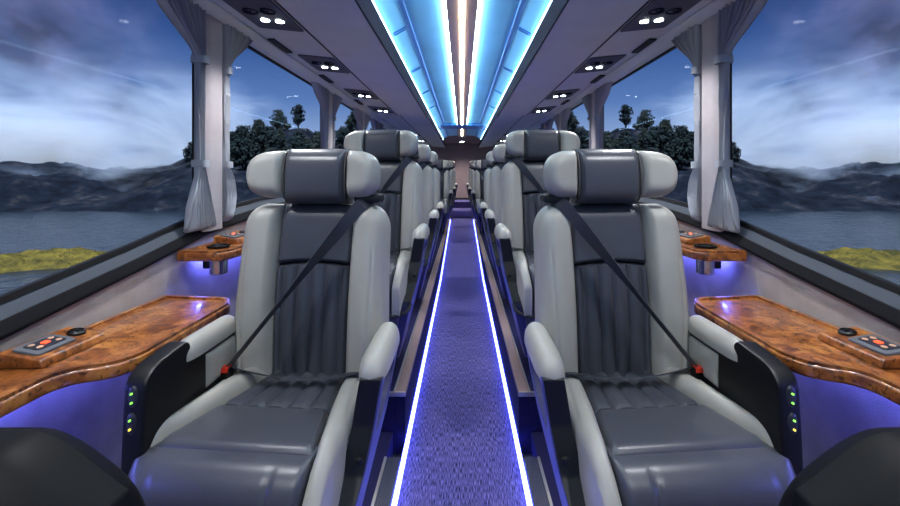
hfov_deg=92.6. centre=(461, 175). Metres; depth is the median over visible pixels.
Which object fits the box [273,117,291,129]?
tree
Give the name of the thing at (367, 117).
curtain
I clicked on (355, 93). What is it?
light panel
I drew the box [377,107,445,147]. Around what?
luggage rack
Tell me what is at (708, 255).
side table
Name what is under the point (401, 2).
trim
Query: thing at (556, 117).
curtain
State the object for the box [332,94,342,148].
curtain
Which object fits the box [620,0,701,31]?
light panel
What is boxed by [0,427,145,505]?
seat
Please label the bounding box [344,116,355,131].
tree
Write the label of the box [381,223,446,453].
floor
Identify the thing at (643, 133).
tree
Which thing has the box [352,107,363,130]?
curtain
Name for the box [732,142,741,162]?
tree
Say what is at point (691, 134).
tree
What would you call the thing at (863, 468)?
seat
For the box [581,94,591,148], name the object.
curtain
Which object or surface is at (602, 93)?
curtain
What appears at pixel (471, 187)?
seat
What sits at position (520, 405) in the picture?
floor
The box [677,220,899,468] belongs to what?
wall
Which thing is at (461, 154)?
wall
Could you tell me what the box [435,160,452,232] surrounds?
seat
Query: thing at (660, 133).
tree
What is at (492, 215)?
seat
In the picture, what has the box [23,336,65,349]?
control panel
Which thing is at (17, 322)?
trim
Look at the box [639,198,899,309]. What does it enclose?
trim
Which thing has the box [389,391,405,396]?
trim
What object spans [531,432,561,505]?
floor
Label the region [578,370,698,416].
cushion
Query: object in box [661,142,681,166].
tree
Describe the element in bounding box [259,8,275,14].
air vent
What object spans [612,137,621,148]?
tree
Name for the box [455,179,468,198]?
door
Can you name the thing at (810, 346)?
side table
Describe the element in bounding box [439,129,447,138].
ceiling
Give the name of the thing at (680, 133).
tree
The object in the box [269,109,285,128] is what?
tree
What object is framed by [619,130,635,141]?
tree
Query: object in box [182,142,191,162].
tree
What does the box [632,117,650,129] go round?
tree
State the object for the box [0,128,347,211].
hills
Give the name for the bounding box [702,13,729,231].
pillar
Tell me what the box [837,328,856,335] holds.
socket
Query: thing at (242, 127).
tree
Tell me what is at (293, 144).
tree
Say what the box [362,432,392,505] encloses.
floor
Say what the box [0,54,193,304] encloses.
window
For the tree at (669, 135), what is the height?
3.304 m
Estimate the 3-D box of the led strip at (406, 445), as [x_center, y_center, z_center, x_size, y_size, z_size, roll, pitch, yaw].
[-0.270,1.169,4.450,0.016,0.317,11.300,0,0,0]
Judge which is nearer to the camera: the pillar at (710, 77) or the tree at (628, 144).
the pillar at (710, 77)
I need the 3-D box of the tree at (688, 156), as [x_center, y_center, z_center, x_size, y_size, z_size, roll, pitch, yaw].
[27.069,-2.047,50.449,2.499,3.497,2.374,0,0,-6]
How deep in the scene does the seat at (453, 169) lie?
11.09 m
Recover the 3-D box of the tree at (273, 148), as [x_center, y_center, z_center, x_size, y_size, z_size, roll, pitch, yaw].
[-21.542,-1.605,49.452,2.387,3.327,2.353,0,0,-2]
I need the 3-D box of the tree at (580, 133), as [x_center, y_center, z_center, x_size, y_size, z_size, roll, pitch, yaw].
[15.532,-4.484,57.101,2.592,3.664,2.630,0,0,28]
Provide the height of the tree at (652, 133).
3.738 m
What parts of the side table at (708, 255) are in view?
socket plate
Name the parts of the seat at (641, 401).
armrest frame, armrest post, recline knob, panel, fluted panel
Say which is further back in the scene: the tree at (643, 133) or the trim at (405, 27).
the tree at (643, 133)
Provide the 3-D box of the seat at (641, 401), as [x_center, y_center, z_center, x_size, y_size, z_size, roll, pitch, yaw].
[0.520,0.591,1.328,0.649,1.378,0.798,0,0,0]
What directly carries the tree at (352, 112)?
on the hills at (47, 186)
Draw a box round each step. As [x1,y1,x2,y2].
[451,208,472,217]
[453,200,470,207]
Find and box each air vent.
[242,8,258,14]
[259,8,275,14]
[648,8,664,14]
[665,8,681,14]
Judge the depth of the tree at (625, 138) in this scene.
55.35 m
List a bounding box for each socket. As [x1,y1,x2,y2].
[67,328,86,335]
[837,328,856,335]
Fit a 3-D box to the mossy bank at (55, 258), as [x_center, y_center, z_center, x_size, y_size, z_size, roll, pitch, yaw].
[-14.840,2.822,15.295,4.462,0.396,4.446,0,0,0]
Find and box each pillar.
[194,13,221,231]
[321,91,331,148]
[357,113,364,130]
[559,113,566,130]
[592,91,602,148]
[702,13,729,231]
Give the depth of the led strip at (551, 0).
2.81 m
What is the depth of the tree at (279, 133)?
58.16 m
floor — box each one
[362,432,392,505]
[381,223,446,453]
[392,454,531,462]
[395,218,450,453]
[397,218,526,505]
[473,218,528,453]
[477,223,542,453]
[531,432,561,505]
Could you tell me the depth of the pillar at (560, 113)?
5.02 m
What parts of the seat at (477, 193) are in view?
armrest post, armrest frame, fluted panel, panel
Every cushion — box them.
[158,405,327,455]
[225,370,345,416]
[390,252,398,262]
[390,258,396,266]
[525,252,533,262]
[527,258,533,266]
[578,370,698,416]
[596,405,765,455]
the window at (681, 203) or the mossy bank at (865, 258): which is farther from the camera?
the mossy bank at (865, 258)
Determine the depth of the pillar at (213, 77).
2.00 m
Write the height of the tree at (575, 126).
2.904 m
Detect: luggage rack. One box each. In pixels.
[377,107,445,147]
[478,107,546,147]
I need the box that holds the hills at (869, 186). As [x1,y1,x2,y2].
[576,128,899,211]
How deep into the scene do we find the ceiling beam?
7.82 m
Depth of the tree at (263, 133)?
56.59 m
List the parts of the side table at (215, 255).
socket plate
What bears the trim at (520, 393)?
attached to the floor at (535, 425)
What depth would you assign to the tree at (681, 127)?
60.06 m
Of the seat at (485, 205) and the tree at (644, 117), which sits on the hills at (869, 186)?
the tree at (644, 117)
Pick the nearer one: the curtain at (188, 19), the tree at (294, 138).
the curtain at (188, 19)
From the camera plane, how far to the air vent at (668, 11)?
1.94 m
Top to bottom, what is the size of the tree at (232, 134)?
2.905 m
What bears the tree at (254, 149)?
on the hills at (47, 186)
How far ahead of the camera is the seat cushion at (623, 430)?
1.11 m
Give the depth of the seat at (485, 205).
4.86 m
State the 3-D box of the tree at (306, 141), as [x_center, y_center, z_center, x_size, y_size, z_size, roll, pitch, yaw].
[-20.692,-3.765,57.066,2.020,2.828,1.919,0,0,25]
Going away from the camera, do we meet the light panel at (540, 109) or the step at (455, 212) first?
the light panel at (540, 109)
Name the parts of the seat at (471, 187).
armrest post, armrest frame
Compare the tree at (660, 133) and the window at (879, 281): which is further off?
the tree at (660, 133)
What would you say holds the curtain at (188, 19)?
hanging from the wall at (91, 412)
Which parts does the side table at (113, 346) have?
socket plate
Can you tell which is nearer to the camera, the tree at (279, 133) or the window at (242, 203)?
the window at (242, 203)
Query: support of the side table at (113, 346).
attached to the wall at (91, 412)
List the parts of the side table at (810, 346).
socket plate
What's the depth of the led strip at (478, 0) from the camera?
3.05 m
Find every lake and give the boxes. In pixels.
[0,211,184,294]
[739,211,899,284]
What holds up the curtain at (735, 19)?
hanging from the wall at (830, 412)
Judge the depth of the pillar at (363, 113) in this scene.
5.02 m
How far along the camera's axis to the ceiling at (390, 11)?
2.99 m
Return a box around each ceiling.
[373,0,442,126]
[404,0,519,143]
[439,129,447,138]
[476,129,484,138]
[481,0,550,126]
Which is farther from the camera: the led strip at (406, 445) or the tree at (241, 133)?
the tree at (241, 133)
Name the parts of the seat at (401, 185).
fluted panel, panel, shell trim, armrest frame, armrest post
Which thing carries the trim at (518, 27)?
attached to the ceiling at (533, 11)
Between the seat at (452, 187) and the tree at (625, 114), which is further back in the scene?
the tree at (625, 114)
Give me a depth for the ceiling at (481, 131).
9.03 m
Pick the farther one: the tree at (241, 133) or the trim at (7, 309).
the tree at (241, 133)
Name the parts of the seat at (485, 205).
armrest post, armrest frame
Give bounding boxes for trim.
[0,198,284,320]
[0,201,287,340]
[189,0,398,129]
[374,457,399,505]
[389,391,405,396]
[393,26,406,35]
[396,214,450,391]
[398,0,448,136]
[473,214,527,391]
[475,0,525,136]
[517,26,530,35]
[518,391,534,396]
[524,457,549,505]
[525,0,734,129]
[636,201,899,328]
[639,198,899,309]
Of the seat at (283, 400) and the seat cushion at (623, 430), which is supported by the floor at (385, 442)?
the seat at (283, 400)
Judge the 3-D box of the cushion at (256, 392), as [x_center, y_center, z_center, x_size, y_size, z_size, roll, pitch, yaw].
[-0.547,0.722,1.394,0.331,0.107,0.314,0,0,0]
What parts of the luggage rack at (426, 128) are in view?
edge trim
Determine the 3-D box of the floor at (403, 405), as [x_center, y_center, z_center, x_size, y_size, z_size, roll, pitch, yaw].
[-0.309,1.191,7.325,0.050,0.398,10.350,0,0,0]
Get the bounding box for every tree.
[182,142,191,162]
[230,132,235,145]
[230,137,253,170]
[230,144,240,169]
[234,124,251,136]
[235,128,247,139]
[242,142,262,166]
[246,130,263,148]
[251,119,265,133]
[259,125,276,146]
[264,130,279,148]
[266,147,279,151]
[268,135,284,150]
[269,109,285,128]
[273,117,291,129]
[276,128,286,139]
[286,140,305,150]
[288,130,304,141]
[290,104,305,127]
[291,136,308,148]
[302,137,311,148]
[309,135,320,148]
[310,131,320,141]
[335,129,349,148]
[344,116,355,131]
[349,110,355,127]
[568,110,574,127]
[568,116,579,131]
[574,129,588,148]
[603,131,613,141]
[603,135,614,148]
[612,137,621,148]
[615,136,632,148]
[618,104,633,127]
[618,140,637,150]
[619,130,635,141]
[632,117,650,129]
[637,128,647,139]
[638,109,654,128]
[639,135,655,150]
[644,130,659,148]
[644,147,657,151]
[647,125,664,146]
[658,119,672,133]
[660,130,677,148]
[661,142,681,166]
[670,137,693,170]
[672,124,689,136]
[676,128,688,139]
[683,144,693,169]
[688,132,693,145]
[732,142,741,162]
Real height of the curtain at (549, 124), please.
0.915 m
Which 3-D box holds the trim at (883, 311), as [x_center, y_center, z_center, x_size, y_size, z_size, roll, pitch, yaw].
[1.210,0.390,5.600,0.080,0.459,13.800,0,0,0]
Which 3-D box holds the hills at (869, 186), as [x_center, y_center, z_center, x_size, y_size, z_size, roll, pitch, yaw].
[61.311,-1.886,67.703,131.696,11.373,124.594,0,0,0]
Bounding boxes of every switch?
[40,340,50,343]
[126,412,136,434]
[128,386,137,407]
[786,386,795,407]
[787,412,797,434]
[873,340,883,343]
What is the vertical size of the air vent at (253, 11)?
0.008 m
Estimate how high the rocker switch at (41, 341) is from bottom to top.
0.005 m
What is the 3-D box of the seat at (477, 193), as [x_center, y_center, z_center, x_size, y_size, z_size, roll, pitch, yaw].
[0.485,0.371,8.178,0.649,1.378,0.798,0,0,0]
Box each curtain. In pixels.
[156,0,216,232]
[222,24,252,221]
[311,81,330,148]
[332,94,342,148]
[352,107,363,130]
[365,114,369,130]
[370,118,377,129]
[546,118,553,129]
[554,114,558,130]
[560,107,571,130]
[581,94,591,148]
[593,81,612,148]
[671,24,701,221]
[707,0,767,232]
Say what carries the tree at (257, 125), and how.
on the hills at (47, 186)
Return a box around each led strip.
[372,0,442,137]
[391,220,450,505]
[444,0,456,122]
[467,0,479,122]
[473,220,532,505]
[481,0,551,137]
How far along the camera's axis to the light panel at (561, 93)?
3.88 m
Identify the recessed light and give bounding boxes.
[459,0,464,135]
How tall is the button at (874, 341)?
0.005 m
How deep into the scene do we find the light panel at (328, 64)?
2.83 m
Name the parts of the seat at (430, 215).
armrest frame, armrest post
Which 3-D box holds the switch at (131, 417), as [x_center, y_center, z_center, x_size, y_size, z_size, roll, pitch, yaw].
[-0.805,0.604,1.056,0.026,0.054,0.027,0,0,0]
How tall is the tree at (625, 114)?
3.875 m
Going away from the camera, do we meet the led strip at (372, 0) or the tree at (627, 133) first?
the led strip at (372, 0)
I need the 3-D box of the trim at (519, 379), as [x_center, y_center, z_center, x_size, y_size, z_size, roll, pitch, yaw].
[0.308,1.034,7.320,0.054,0.133,10.360,0,0,0]
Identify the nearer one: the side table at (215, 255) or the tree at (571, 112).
the side table at (215, 255)
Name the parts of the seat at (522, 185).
armrest post, armrest frame, shell trim, panel, fluted panel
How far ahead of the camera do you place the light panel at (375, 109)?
4.80 m
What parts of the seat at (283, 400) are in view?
fluted panel, panel, recline knob, armrest post, armrest frame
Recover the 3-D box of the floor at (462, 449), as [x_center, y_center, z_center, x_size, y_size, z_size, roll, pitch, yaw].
[0.000,1.215,5.600,0.560,0.350,13.800,0,0,0]
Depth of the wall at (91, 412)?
1.43 m
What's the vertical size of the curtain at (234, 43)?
0.972 m
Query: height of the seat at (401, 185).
1.378 m
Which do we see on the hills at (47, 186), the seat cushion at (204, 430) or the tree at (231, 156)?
the tree at (231, 156)
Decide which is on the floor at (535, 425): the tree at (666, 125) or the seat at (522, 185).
the seat at (522, 185)
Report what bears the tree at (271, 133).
on the hills at (47, 186)
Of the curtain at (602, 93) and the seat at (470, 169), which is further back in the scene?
the seat at (470, 169)
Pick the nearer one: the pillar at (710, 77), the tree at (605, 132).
the pillar at (710, 77)
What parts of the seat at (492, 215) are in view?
armrest post, armrest frame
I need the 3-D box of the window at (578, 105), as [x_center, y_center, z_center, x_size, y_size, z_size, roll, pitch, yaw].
[1.230,-0.333,4.420,0.024,0.935,1.220,0,0,0]
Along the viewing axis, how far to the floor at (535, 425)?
2.56 m
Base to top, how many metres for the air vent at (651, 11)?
0.008 m
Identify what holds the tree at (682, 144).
on the hills at (869, 186)
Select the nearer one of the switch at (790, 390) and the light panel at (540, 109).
the switch at (790, 390)
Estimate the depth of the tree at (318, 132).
59.22 m
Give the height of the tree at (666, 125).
2.684 m
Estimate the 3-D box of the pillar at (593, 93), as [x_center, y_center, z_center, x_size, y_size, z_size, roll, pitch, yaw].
[1.191,-0.287,3.783,0.082,0.925,0.154,0,0,0]
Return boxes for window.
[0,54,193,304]
[236,46,311,206]
[341,102,356,130]
[567,102,582,130]
[612,46,687,206]
[730,54,899,293]
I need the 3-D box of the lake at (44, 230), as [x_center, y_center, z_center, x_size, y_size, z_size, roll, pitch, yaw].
[-66.100,3.000,45.000,127.800,0.001,150.000,0,0,0]
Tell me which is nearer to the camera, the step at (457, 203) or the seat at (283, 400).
the seat at (283, 400)
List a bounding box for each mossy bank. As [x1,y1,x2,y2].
[0,247,107,272]
[816,247,899,270]
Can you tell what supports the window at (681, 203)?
in the wall at (830, 412)
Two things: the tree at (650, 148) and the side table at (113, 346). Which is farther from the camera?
the tree at (650, 148)
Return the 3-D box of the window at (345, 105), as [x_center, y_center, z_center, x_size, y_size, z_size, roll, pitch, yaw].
[-1.230,-0.333,4.420,0.024,0.935,1.220,0,0,0]
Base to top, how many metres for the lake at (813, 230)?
0.001 m
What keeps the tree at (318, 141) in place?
on the hills at (47, 186)
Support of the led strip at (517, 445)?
attached to the floor at (462, 449)
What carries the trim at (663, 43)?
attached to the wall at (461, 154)
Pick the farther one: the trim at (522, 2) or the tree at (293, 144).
the tree at (293, 144)
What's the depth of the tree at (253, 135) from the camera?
55.13 m
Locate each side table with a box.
[0,295,229,417]
[177,231,244,274]
[679,231,746,274]
[694,295,899,405]
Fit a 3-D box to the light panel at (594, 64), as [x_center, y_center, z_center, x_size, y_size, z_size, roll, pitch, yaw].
[0.915,-0.746,2.880,0.230,0.029,0.400,0,0,0]
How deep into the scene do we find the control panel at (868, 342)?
1.12 m
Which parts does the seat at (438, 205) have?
armrest frame, armrest post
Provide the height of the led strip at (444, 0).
0.026 m
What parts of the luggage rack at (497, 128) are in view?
edge trim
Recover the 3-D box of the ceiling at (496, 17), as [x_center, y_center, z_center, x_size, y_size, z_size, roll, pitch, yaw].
[0.000,-0.942,5.600,1.000,0.044,13.800,0,0,0]
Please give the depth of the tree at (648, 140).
55.09 m
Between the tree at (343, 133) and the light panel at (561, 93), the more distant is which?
the tree at (343, 133)
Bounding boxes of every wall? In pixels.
[0,220,246,468]
[429,144,494,199]
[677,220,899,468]
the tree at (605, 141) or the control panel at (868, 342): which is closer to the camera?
the control panel at (868, 342)
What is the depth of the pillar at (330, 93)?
3.74 m
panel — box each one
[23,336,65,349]
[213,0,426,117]
[222,0,303,31]
[298,54,349,73]
[344,89,377,99]
[367,106,393,113]
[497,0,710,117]
[530,106,556,113]
[546,89,579,99]
[574,54,625,73]
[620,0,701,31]
[858,336,899,349]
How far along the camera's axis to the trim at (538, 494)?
1.79 m
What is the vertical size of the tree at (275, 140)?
3.671 m
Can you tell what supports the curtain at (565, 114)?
hanging from the wall at (830, 412)
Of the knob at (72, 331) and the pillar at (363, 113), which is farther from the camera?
the pillar at (363, 113)
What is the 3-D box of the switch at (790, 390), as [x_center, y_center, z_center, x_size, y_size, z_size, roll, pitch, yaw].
[0.805,0.542,1.062,0.026,0.054,0.027,0,0,0]
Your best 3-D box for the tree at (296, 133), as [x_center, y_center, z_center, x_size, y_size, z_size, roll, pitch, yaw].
[-22.032,-4.483,57.749,2.348,3.271,2.314,0,0,-42]
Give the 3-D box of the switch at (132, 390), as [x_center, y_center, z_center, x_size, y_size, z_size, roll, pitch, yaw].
[-0.805,0.542,1.062,0.026,0.054,0.027,0,0,0]
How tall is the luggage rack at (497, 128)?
0.169 m
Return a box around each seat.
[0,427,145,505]
[121,149,399,505]
[344,130,429,356]
[402,144,438,306]
[419,151,443,269]
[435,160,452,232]
[443,160,455,222]
[448,160,457,208]
[466,160,475,208]
[468,160,480,222]
[471,160,488,232]
[480,151,504,269]
[485,144,521,306]
[494,130,579,356]
[524,149,802,505]
[778,427,899,505]
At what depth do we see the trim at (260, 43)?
2.63 m
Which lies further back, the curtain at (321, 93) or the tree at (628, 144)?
the tree at (628, 144)
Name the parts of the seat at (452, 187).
armrest frame, armrest post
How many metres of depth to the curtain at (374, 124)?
5.64 m
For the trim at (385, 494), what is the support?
attached to the floor at (385, 442)
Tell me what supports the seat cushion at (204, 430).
on the seat at (283, 400)
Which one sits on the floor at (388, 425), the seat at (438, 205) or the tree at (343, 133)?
the seat at (438, 205)
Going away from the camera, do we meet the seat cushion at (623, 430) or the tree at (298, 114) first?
the seat cushion at (623, 430)
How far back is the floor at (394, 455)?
2.13 m
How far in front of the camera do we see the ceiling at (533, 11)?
2.99 m
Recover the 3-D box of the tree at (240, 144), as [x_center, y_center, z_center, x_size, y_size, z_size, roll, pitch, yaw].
[-25.580,-2.352,50.274,3.052,4.315,3.097,0,0,-24]
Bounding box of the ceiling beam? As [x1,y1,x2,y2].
[438,123,485,128]
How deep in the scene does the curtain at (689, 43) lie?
2.10 m
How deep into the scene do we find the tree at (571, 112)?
64.75 m
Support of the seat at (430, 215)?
on the floor at (388, 425)
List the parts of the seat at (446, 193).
panel, fluted panel, armrest frame, armrest post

